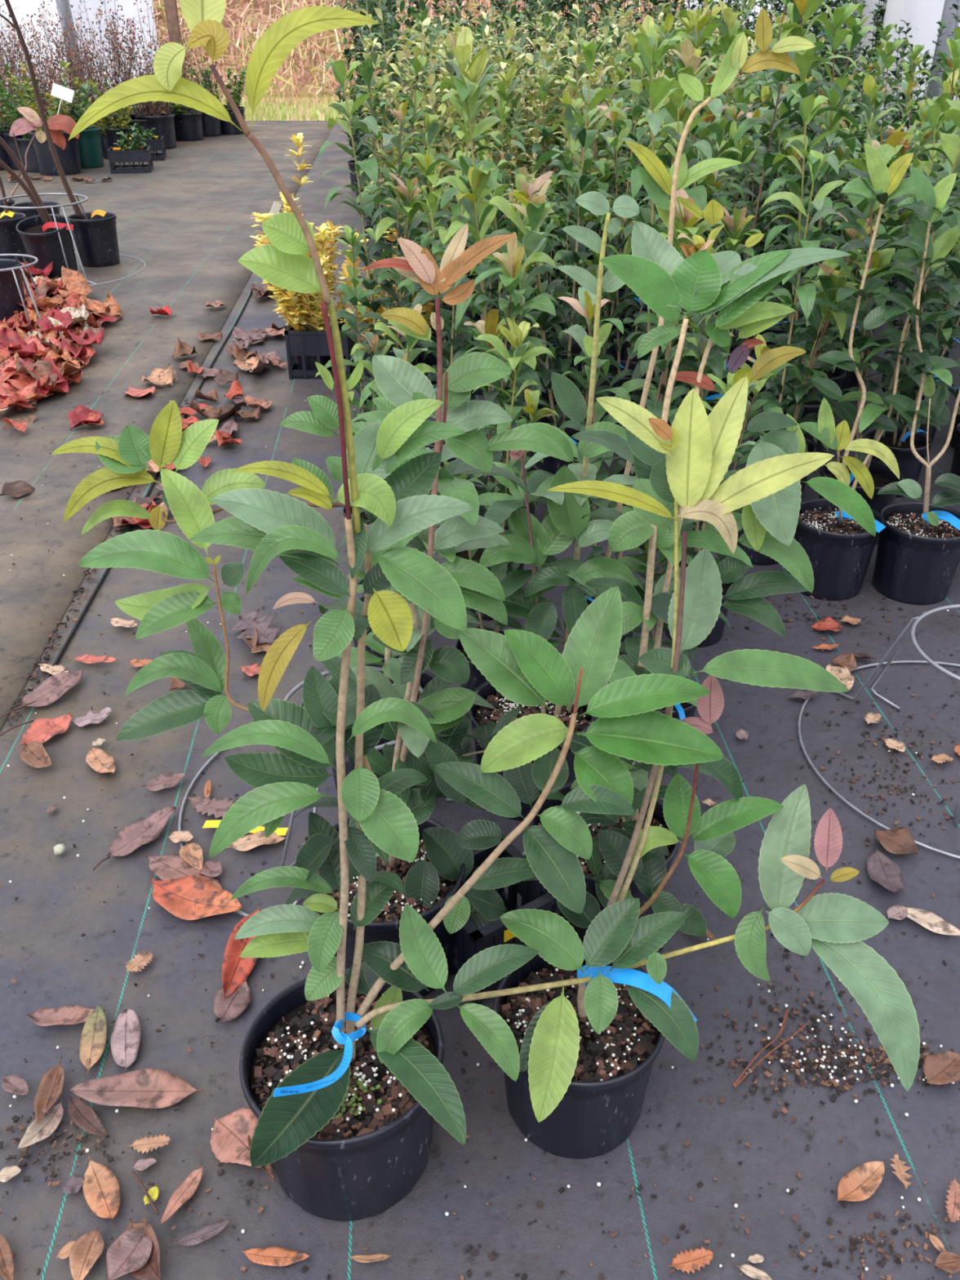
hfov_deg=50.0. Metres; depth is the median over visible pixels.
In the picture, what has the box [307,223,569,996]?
potted shrub
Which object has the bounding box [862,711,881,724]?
fallen leaf
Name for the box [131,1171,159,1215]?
twig
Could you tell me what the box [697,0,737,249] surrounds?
potted shrub
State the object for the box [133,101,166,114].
shrub
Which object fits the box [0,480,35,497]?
fallen leaf
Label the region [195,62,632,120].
grass verge
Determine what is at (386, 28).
potted shrub
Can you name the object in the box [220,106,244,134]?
pot
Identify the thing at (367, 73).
potted shrub
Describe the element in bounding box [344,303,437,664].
potted shrub
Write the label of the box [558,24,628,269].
potted shrub
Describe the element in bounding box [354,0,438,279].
potted shrub
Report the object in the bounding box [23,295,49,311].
fallen leaf
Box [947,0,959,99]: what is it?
potted shrub
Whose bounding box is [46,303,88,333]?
fallen leaf
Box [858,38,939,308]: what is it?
potted shrub
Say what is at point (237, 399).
fallen leaf
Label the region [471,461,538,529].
pot
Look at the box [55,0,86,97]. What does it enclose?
post
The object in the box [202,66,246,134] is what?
shrub
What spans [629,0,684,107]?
potted shrub
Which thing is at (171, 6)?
post
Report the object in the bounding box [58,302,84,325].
fallen leaf
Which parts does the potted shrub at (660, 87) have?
stem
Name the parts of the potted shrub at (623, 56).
stem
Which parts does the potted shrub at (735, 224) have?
stem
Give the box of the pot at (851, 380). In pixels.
[820,341,874,395]
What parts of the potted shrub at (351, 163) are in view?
stem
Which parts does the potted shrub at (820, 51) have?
stem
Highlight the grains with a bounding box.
[7,222,954,1271]
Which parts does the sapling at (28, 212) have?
stem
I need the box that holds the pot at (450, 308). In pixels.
[432,302,452,319]
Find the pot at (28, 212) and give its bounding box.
[11,200,59,217]
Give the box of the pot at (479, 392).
[467,343,511,395]
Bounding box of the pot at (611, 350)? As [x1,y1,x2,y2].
[585,309,634,360]
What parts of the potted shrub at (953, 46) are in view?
stem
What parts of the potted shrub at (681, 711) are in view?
stem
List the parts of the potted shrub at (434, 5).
stem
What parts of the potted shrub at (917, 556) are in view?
stem, stem, stem, stem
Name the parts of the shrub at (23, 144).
stem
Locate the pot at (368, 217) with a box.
[364,211,376,226]
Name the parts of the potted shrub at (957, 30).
stem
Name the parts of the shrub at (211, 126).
stem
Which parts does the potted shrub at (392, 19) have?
stem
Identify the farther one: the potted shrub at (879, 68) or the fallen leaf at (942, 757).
the potted shrub at (879, 68)
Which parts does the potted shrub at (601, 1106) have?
stem, stem, stem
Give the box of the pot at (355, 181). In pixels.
[354,179,365,214]
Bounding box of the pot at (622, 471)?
[609,466,658,550]
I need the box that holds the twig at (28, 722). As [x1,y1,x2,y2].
[0,720,33,736]
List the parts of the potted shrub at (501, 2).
stem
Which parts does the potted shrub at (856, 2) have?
stem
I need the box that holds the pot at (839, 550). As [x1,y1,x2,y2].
[788,497,883,600]
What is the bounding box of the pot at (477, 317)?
[466,304,502,341]
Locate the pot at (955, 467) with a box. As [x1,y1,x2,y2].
[950,422,959,476]
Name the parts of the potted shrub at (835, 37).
stem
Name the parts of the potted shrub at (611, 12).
stem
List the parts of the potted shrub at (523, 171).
stem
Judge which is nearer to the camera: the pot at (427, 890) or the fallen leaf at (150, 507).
the pot at (427, 890)
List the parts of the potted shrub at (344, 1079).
stem, stem, stem, stem, stem, stem, stem, stem, stem, stem, stem, stem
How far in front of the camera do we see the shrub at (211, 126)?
10.56 m
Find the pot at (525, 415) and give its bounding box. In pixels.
[509,414,529,452]
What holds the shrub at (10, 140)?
on the floor at (200, 201)
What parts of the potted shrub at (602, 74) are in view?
stem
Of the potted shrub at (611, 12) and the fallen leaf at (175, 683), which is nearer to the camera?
the fallen leaf at (175, 683)
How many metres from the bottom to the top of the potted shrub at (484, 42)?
1.120 m
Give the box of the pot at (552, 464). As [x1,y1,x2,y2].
[528,422,580,498]
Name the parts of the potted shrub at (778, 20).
stem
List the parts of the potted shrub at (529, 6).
stem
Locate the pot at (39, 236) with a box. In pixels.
[16,213,77,278]
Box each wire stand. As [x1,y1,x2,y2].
[0,192,146,285]
[0,253,40,328]
[177,666,525,916]
[797,604,959,859]
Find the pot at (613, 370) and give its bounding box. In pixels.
[594,360,646,425]
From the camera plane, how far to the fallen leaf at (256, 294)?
4.71 m
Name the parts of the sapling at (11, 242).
stem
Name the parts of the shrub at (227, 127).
stem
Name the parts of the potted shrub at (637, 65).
stem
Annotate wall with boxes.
[0,0,158,106]
[684,0,790,111]
[810,0,959,148]
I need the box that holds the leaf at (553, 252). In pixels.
[547,250,560,277]
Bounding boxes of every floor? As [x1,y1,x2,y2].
[0,120,959,1279]
[0,121,333,730]
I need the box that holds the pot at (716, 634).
[664,581,734,647]
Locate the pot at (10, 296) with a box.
[0,258,26,321]
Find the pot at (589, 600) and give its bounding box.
[562,591,632,655]
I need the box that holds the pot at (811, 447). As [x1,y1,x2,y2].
[749,433,816,499]
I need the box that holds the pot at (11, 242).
[0,212,30,262]
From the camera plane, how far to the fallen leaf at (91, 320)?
4.15 m
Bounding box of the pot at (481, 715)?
[467,680,595,821]
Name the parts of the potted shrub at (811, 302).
stem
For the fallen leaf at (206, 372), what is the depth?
3.75 m
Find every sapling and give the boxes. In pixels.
[0,0,119,267]
[0,106,79,212]
[0,136,77,278]
[0,175,30,262]
[11,133,59,217]
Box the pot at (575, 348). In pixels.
[546,341,587,392]
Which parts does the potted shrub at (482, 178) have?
stem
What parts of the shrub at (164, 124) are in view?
stem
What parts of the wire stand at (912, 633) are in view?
leg, leg, leg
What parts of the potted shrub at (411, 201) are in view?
stem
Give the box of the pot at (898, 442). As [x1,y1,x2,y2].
[864,426,931,497]
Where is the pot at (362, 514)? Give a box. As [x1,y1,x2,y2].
[342,506,371,528]
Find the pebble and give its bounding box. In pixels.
[53,844,66,854]
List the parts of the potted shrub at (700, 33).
stem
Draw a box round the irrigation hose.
[43,288,252,681]
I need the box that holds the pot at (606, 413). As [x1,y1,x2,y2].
[560,400,609,425]
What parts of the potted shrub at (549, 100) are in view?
stem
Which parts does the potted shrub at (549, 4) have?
stem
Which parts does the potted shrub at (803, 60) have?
stem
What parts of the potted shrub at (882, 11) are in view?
stem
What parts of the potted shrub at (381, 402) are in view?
stem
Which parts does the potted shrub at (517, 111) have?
stem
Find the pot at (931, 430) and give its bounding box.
[880,390,946,455]
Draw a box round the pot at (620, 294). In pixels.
[608,291,647,329]
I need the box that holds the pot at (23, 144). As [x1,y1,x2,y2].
[15,137,39,173]
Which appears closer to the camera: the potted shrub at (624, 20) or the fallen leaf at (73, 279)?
the fallen leaf at (73, 279)
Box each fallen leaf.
[0,313,26,328]
[0,322,13,329]
[0,327,35,357]
[0,342,21,349]
[0,349,11,362]
[0,352,19,364]
[0,355,19,384]
[0,380,37,396]
[0,391,27,404]
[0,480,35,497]
[0,1165,21,1182]
[0,1233,13,1279]
[1,1075,29,1095]
[4,360,35,377]
[5,317,19,329]
[6,314,25,330]
[6,367,49,390]
[9,335,48,355]
[13,291,38,314]
[15,319,35,329]
[15,322,57,340]
[16,325,28,333]
[16,358,63,386]
[17,294,42,311]
[17,1099,63,1148]
[18,669,82,708]
[19,741,52,768]
[20,262,39,278]
[20,308,37,326]
[20,714,72,745]
[21,261,53,276]
[22,276,34,299]
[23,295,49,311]
[23,329,49,347]
[23,1004,105,1026]
[24,324,39,339]
[26,279,54,297]
[27,294,66,309]
[28,357,66,382]
[29,175,41,178]
[30,275,62,286]
[32,297,57,315]
[33,286,62,297]
[34,1061,64,1123]
[35,306,73,331]
[36,277,58,286]
[38,378,66,393]
[38,663,68,675]
[40,330,67,345]
[40,336,53,346]
[40,348,73,364]
[41,175,53,180]
[43,280,66,294]
[45,804,57,813]
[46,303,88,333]
[47,328,82,346]
[48,311,83,333]
[48,319,83,328]
[49,361,88,376]
[50,278,66,297]
[51,342,62,354]
[54,290,79,307]
[56,366,81,382]
[56,1240,84,1258]
[57,284,88,297]
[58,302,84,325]
[58,331,88,344]
[61,266,93,297]
[61,338,87,359]
[61,1173,84,1194]
[65,327,104,345]
[67,404,104,430]
[67,654,118,663]
[68,301,79,306]
[68,341,97,364]
[68,1096,106,1135]
[69,311,89,330]
[69,327,80,340]
[69,1226,104,1279]
[70,1068,203,1108]
[71,177,83,180]
[71,312,97,329]
[71,706,112,726]
[72,317,102,330]
[75,176,87,179]
[78,294,110,314]
[79,294,107,319]
[79,412,104,425]
[80,1004,106,1073]
[81,320,93,332]
[82,1155,119,1219]
[83,177,95,182]
[85,747,115,773]
[91,292,122,317]
[91,737,106,746]
[100,176,112,181]
[106,806,176,857]
[106,1227,152,1279]
[107,617,137,627]
[110,1008,141,1071]
[113,507,147,529]
[117,524,128,530]
[117,1217,161,1279]
[120,510,150,524]
[123,386,155,396]
[125,951,153,973]
[128,657,152,666]
[128,1133,170,1153]
[129,495,149,504]
[131,499,156,519]
[131,1157,156,1170]
[133,517,151,528]
[135,493,162,507]
[141,502,167,519]
[142,367,173,386]
[142,772,186,791]
[143,1186,159,1205]
[145,853,222,892]
[146,462,165,474]
[148,306,173,315]
[149,874,243,919]
[154,484,164,491]
[160,1165,204,1223]
[162,462,175,470]
[163,364,178,382]
[167,830,193,842]
[168,676,186,690]
[171,336,197,358]
[173,1219,231,1245]
[179,360,199,368]
[179,403,208,415]
[179,842,203,870]
[181,415,199,431]
[186,360,203,373]
[186,795,235,818]
[189,399,221,419]
[195,389,217,401]
[196,366,220,378]
[197,331,222,341]
[198,456,211,466]
[200,860,222,877]
[203,300,226,307]
[204,777,211,799]
[208,433,217,443]
[209,1108,262,1167]
[213,368,238,386]
[213,403,241,423]
[213,977,251,1021]
[214,429,241,445]
[217,417,237,438]
[222,903,260,998]
[224,380,243,399]
[226,343,244,356]
[226,830,286,851]
[229,608,283,646]
[231,342,256,361]
[231,392,249,403]
[232,326,265,343]
[232,336,249,348]
[233,356,261,370]
[235,406,259,419]
[240,662,261,675]
[240,1246,309,1266]
[241,627,257,650]
[242,351,262,364]
[243,395,272,408]
[247,1134,273,1182]
[248,328,266,342]
[249,355,268,373]
[250,283,266,292]
[251,642,272,653]
[252,288,271,298]
[255,349,281,364]
[260,285,273,297]
[262,327,285,335]
[268,357,287,368]
[271,323,288,329]
[348,1253,391,1262]
[668,1245,714,1274]
[701,798,716,805]
[705,929,715,939]
[735,727,748,740]
[736,1264,772,1279]
[746,1253,764,1263]
[786,688,820,699]
[811,617,843,631]
[812,643,839,649]
[825,663,853,689]
[831,653,857,670]
[835,1160,884,1202]
[840,613,861,625]
[853,652,875,658]
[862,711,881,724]
[866,846,903,892]
[873,826,916,853]
[880,1053,924,1063]
[884,737,905,751]
[886,904,907,919]
[888,1151,912,1189]
[889,904,959,935]
[923,1050,959,1084]
[928,1232,946,1252]
[929,752,953,763]
[933,1250,959,1273]
[944,1174,959,1222]
[954,744,959,755]
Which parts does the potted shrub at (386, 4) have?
stem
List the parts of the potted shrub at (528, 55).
stem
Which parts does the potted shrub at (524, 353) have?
stem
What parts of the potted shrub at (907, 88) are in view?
stem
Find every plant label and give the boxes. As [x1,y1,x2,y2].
[50,82,74,114]
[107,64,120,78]
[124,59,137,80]
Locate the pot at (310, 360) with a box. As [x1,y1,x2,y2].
[290,325,332,369]
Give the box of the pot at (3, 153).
[0,129,10,170]
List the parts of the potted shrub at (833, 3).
stem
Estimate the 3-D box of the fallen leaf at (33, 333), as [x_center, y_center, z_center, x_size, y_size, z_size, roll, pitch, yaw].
[-1.726,-1.162,4.003,0.111,0.050,0.197,0,32,0]
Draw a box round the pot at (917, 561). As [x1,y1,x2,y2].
[872,501,959,604]
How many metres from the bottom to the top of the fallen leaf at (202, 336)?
0.033 m
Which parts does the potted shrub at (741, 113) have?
stem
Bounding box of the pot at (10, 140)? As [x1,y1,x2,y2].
[0,129,23,170]
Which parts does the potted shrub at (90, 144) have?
pot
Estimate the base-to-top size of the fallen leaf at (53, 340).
0.045 m
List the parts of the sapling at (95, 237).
stem, stem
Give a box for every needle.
[733,1007,789,1085]
[733,1020,810,1087]
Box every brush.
[152,0,684,97]
[155,0,657,66]
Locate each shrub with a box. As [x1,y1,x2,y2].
[0,0,88,115]
[0,2,75,119]
[0,3,28,108]
[0,4,29,129]
[0,17,39,115]
[0,22,59,98]
[0,26,22,105]
[0,63,48,129]
[0,75,44,170]
[0,87,60,173]
[0,106,12,170]
[4,22,68,105]
[4,61,81,176]
[7,25,67,115]
[29,5,100,113]
[35,3,115,104]
[36,13,92,117]
[49,0,142,112]
[51,0,919,1221]
[57,25,109,115]
[59,81,104,168]
[65,75,106,128]
[71,0,142,125]
[79,75,134,159]
[92,13,159,134]
[102,0,183,149]
[103,14,164,114]
[121,13,197,140]
[128,17,195,111]
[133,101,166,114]
[137,71,176,112]
[164,32,227,137]
[168,76,209,141]
[184,66,213,108]
[188,64,238,108]
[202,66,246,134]
[249,132,369,369]
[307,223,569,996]
[315,224,395,528]
[317,55,435,412]
[321,386,479,790]
[333,0,377,191]
[337,204,435,342]
[344,0,408,226]
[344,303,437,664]
[345,0,400,214]
[346,0,384,159]
[347,58,424,365]
[350,0,397,80]
[352,0,405,156]
[352,23,447,257]
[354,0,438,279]
[354,15,410,262]
[354,54,433,257]
[355,33,400,156]
[358,0,397,42]
[360,0,410,124]
[373,0,417,177]
[379,18,409,106]
[380,0,439,137]
[385,31,484,319]
[391,0,473,208]
[393,108,451,366]
[396,49,502,467]
[409,143,488,421]
[418,0,453,144]
[423,3,475,74]
[423,22,452,113]
[427,16,476,117]
[428,64,489,188]
[429,18,475,192]
[430,0,473,72]
[431,26,567,529]
[431,40,513,249]
[434,14,498,147]
[435,16,531,300]
[437,11,493,119]
[439,317,559,691]
[446,59,517,395]
[455,178,559,620]
[466,63,524,341]
[467,8,815,821]
[470,154,547,452]
[471,48,555,322]
[473,0,507,72]
[473,0,557,219]
[480,8,526,122]
[480,106,556,346]
[485,53,544,183]
[486,5,553,150]
[488,0,528,59]
[492,0,595,295]
[493,12,530,102]
[493,375,849,1159]
[495,33,633,498]
[499,166,561,423]
[505,0,553,121]
[509,0,563,88]
[510,45,555,173]
[520,0,562,52]
[520,74,591,342]
[525,0,581,172]
[528,9,576,72]
[528,221,875,942]
[531,12,591,277]
[538,0,607,250]
[544,88,596,392]
[549,14,591,106]
[550,0,585,37]
[550,4,622,324]
[551,106,639,425]
[557,19,599,78]
[557,229,742,655]
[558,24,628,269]
[564,31,665,360]
[573,0,625,66]
[574,22,670,307]
[578,6,623,131]
[585,53,715,425]
[593,12,637,68]
[593,25,673,329]
[595,0,645,95]
[595,27,725,550]
[600,0,662,213]
[600,11,657,188]
[604,13,679,253]
[608,18,635,87]
[612,2,685,183]
[617,367,757,720]
[620,14,702,383]
[621,54,675,205]
[622,47,664,207]
[624,7,706,291]
[628,2,760,355]
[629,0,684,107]
[633,12,666,202]
[637,0,688,22]
[638,73,761,426]
[648,39,744,415]
[653,0,675,77]
[658,0,697,61]
[662,0,705,72]
[662,31,699,187]
[662,224,797,647]
[669,14,716,81]
[671,0,753,221]
[679,0,723,69]
[689,2,821,399]
[696,0,717,184]
[696,25,759,183]
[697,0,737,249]
[700,0,782,338]
[700,0,804,261]
[700,4,752,214]
[701,0,743,67]
[707,4,754,87]
[716,28,799,258]
[727,0,777,182]
[728,68,839,399]
[729,0,789,217]
[735,0,777,133]
[736,146,859,565]
[739,70,795,250]
[740,8,816,259]
[741,69,770,190]
[748,76,819,345]
[749,88,878,499]
[757,14,879,317]
[758,0,913,453]
[760,0,796,131]
[764,0,818,133]
[765,0,831,188]
[772,37,833,234]
[788,4,836,82]
[788,142,959,600]
[789,110,838,291]
[790,2,929,414]
[791,0,839,83]
[791,22,853,222]
[795,74,864,285]
[797,56,822,95]
[804,71,864,266]
[808,0,856,173]
[812,0,862,101]
[816,115,864,352]
[817,74,919,395]
[818,98,959,544]
[819,61,875,228]
[821,0,868,102]
[822,84,900,270]
[834,48,892,243]
[837,26,883,200]
[844,102,933,332]
[850,40,887,177]
[855,0,887,149]
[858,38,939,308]
[861,42,910,131]
[864,97,959,497]
[866,53,930,150]
[870,23,917,142]
[872,165,959,604]
[878,69,959,405]
[880,38,959,455]
[881,114,943,306]
[883,20,950,218]
[885,52,959,275]
[892,44,941,277]
[892,177,959,332]
[893,26,959,387]
[926,175,959,342]
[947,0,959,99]
[949,386,959,448]
[950,334,959,476]
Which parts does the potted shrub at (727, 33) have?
stem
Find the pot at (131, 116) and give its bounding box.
[97,112,135,125]
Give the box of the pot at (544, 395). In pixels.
[522,388,560,423]
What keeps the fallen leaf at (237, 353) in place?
on the floor at (41, 941)
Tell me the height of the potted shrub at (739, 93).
1.282 m
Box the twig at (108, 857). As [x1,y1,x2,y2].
[92,856,110,871]
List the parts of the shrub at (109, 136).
stem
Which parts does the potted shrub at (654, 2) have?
stem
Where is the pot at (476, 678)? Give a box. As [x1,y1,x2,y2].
[455,627,505,691]
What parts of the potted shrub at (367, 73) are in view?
stem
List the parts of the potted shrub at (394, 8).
stem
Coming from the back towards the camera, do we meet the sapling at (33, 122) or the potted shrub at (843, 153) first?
the sapling at (33, 122)
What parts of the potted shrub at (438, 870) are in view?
stem, stem, stem, stem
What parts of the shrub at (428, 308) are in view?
stem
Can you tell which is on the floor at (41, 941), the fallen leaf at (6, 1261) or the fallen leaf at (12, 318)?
the fallen leaf at (6, 1261)
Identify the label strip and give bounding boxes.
[202,820,288,835]
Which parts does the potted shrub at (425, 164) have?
stem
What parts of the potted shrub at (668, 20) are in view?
stem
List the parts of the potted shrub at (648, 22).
stem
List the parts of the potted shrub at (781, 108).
stem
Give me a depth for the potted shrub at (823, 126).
4.14 m
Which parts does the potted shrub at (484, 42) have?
stem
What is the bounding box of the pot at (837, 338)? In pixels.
[816,324,857,352]
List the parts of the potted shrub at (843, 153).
stem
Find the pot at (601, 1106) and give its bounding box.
[493,942,665,1159]
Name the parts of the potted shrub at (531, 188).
stem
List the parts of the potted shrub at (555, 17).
stem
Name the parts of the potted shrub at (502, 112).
stem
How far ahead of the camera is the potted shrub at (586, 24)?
4.91 m
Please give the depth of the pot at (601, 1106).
1.18 m
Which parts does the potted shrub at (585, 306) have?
stem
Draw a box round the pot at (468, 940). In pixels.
[448,835,560,1004]
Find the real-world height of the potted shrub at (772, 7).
1.177 m
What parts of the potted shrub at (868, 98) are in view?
stem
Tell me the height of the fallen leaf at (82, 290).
0.044 m
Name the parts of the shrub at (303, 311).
stem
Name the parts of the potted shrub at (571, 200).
stem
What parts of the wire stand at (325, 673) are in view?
leg, leg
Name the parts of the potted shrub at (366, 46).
stem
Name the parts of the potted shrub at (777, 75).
stem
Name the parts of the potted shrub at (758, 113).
stem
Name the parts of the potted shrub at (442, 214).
stem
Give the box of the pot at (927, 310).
[926,308,959,342]
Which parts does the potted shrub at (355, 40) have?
stem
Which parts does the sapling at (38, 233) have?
stem, stem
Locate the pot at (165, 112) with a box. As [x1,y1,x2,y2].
[163,111,177,140]
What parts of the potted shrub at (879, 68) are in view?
stem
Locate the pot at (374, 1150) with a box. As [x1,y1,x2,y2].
[239,968,444,1221]
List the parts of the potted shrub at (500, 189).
stem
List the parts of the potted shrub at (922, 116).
stem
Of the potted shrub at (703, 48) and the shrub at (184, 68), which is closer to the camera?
the potted shrub at (703, 48)
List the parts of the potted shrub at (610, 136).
stem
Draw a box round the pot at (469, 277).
[465,268,497,300]
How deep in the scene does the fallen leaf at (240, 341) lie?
4.08 m
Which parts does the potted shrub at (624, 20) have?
stem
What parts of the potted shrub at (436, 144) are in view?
stem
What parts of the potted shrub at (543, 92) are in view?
stem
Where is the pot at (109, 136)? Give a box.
[100,126,131,159]
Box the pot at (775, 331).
[748,317,794,345]
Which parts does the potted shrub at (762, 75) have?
stem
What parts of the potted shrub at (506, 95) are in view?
stem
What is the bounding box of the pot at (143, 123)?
[128,119,148,134]
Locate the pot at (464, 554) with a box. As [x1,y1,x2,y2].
[455,533,524,620]
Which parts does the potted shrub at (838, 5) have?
stem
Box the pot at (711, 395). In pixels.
[684,387,720,415]
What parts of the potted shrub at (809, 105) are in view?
stem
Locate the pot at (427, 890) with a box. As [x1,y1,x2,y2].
[307,817,465,996]
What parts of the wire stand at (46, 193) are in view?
leg, leg, leg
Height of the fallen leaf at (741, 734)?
0.011 m
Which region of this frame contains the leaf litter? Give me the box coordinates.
[0,275,120,433]
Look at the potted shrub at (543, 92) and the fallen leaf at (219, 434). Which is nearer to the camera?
the fallen leaf at (219, 434)
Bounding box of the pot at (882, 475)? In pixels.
[818,457,902,544]
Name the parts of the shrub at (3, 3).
stem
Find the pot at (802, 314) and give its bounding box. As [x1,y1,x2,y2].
[768,293,804,317]
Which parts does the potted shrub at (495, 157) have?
stem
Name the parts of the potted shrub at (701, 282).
stem, stem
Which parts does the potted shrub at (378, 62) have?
stem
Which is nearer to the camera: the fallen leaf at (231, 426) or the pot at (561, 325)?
the fallen leaf at (231, 426)
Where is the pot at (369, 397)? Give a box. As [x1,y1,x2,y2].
[358,394,378,412]
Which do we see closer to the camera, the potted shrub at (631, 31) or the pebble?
the pebble
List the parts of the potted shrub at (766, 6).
stem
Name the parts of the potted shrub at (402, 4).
stem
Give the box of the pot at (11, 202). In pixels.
[0,197,14,212]
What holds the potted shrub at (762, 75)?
on the floor at (41, 941)
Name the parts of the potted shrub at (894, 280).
stem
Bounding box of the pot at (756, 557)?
[736,528,777,565]
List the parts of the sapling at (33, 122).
stem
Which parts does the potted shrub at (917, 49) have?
stem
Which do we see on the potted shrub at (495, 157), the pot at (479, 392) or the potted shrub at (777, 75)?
the pot at (479, 392)
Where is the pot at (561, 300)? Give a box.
[552,277,578,324]
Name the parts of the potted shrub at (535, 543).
stem, stem, stem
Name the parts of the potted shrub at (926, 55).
stem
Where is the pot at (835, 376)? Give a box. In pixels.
[822,361,846,414]
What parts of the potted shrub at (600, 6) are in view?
stem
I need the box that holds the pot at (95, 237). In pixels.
[66,211,119,267]
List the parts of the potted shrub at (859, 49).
stem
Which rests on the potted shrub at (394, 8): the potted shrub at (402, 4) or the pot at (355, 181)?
the pot at (355, 181)
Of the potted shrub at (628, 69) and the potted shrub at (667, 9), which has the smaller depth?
the potted shrub at (628, 69)
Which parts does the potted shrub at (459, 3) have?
stem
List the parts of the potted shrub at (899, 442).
stem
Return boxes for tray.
[106,131,153,173]
[106,145,153,173]
[126,122,166,160]
[126,135,166,160]
[284,316,355,379]
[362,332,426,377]
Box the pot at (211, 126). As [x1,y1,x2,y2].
[190,108,222,137]
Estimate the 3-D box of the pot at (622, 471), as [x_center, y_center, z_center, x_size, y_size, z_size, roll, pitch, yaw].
[0.419,-0.336,2.579,0.198,0.170,0.198,19,36,28]
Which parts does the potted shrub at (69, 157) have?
stem, pot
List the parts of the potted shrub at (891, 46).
stem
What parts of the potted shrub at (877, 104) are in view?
stem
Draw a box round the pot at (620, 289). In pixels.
[585,261,624,307]
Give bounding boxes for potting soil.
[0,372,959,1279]
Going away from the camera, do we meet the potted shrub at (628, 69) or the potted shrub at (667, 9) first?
the potted shrub at (628, 69)
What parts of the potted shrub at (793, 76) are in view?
stem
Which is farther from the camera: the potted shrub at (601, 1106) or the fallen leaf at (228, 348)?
the fallen leaf at (228, 348)
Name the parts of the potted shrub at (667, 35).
stem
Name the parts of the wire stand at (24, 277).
leg, leg, leg, leg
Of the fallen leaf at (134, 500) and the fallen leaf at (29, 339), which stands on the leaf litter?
the fallen leaf at (29, 339)
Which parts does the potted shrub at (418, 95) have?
stem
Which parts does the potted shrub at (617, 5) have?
stem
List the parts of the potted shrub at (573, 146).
stem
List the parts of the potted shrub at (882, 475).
stem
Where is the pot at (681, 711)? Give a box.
[653,677,696,720]
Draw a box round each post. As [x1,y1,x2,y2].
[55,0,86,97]
[163,0,186,106]
[902,0,959,220]
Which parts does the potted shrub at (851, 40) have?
stem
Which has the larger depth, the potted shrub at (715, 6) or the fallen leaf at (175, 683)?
the potted shrub at (715, 6)
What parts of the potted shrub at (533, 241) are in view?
stem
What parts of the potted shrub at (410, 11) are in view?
stem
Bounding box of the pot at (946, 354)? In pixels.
[893,332,954,387]
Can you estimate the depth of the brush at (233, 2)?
22.49 m
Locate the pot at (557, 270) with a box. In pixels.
[533,267,559,295]
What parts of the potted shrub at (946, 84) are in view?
stem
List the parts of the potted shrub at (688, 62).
stem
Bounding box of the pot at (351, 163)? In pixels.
[347,159,359,191]
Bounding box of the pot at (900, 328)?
[896,326,936,332]
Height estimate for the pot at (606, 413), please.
0.135 m
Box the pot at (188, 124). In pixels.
[173,111,204,141]
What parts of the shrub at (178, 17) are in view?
stem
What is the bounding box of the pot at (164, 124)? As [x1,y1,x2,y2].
[136,112,177,149]
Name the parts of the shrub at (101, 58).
stem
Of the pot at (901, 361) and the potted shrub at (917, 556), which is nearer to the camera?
the potted shrub at (917, 556)
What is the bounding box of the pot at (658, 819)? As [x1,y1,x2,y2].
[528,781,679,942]
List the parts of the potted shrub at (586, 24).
stem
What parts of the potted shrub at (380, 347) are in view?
stem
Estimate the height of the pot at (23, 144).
0.255 m
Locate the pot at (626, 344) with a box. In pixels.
[622,328,671,383]
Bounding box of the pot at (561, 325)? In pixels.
[531,304,564,342]
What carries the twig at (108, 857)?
on the floor at (41, 941)
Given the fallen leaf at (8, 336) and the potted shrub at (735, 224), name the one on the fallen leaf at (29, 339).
the fallen leaf at (8, 336)
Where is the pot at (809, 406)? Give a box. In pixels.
[764,386,833,453]
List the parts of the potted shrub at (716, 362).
stem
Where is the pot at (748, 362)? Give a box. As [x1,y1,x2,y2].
[689,355,754,399]
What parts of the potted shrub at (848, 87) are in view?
stem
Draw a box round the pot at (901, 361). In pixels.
[878,360,935,405]
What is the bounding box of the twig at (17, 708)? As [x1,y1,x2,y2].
[0,700,37,718]
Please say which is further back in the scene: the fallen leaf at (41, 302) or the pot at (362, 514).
the fallen leaf at (41, 302)
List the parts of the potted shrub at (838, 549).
stem, stem, stem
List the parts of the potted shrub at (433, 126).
stem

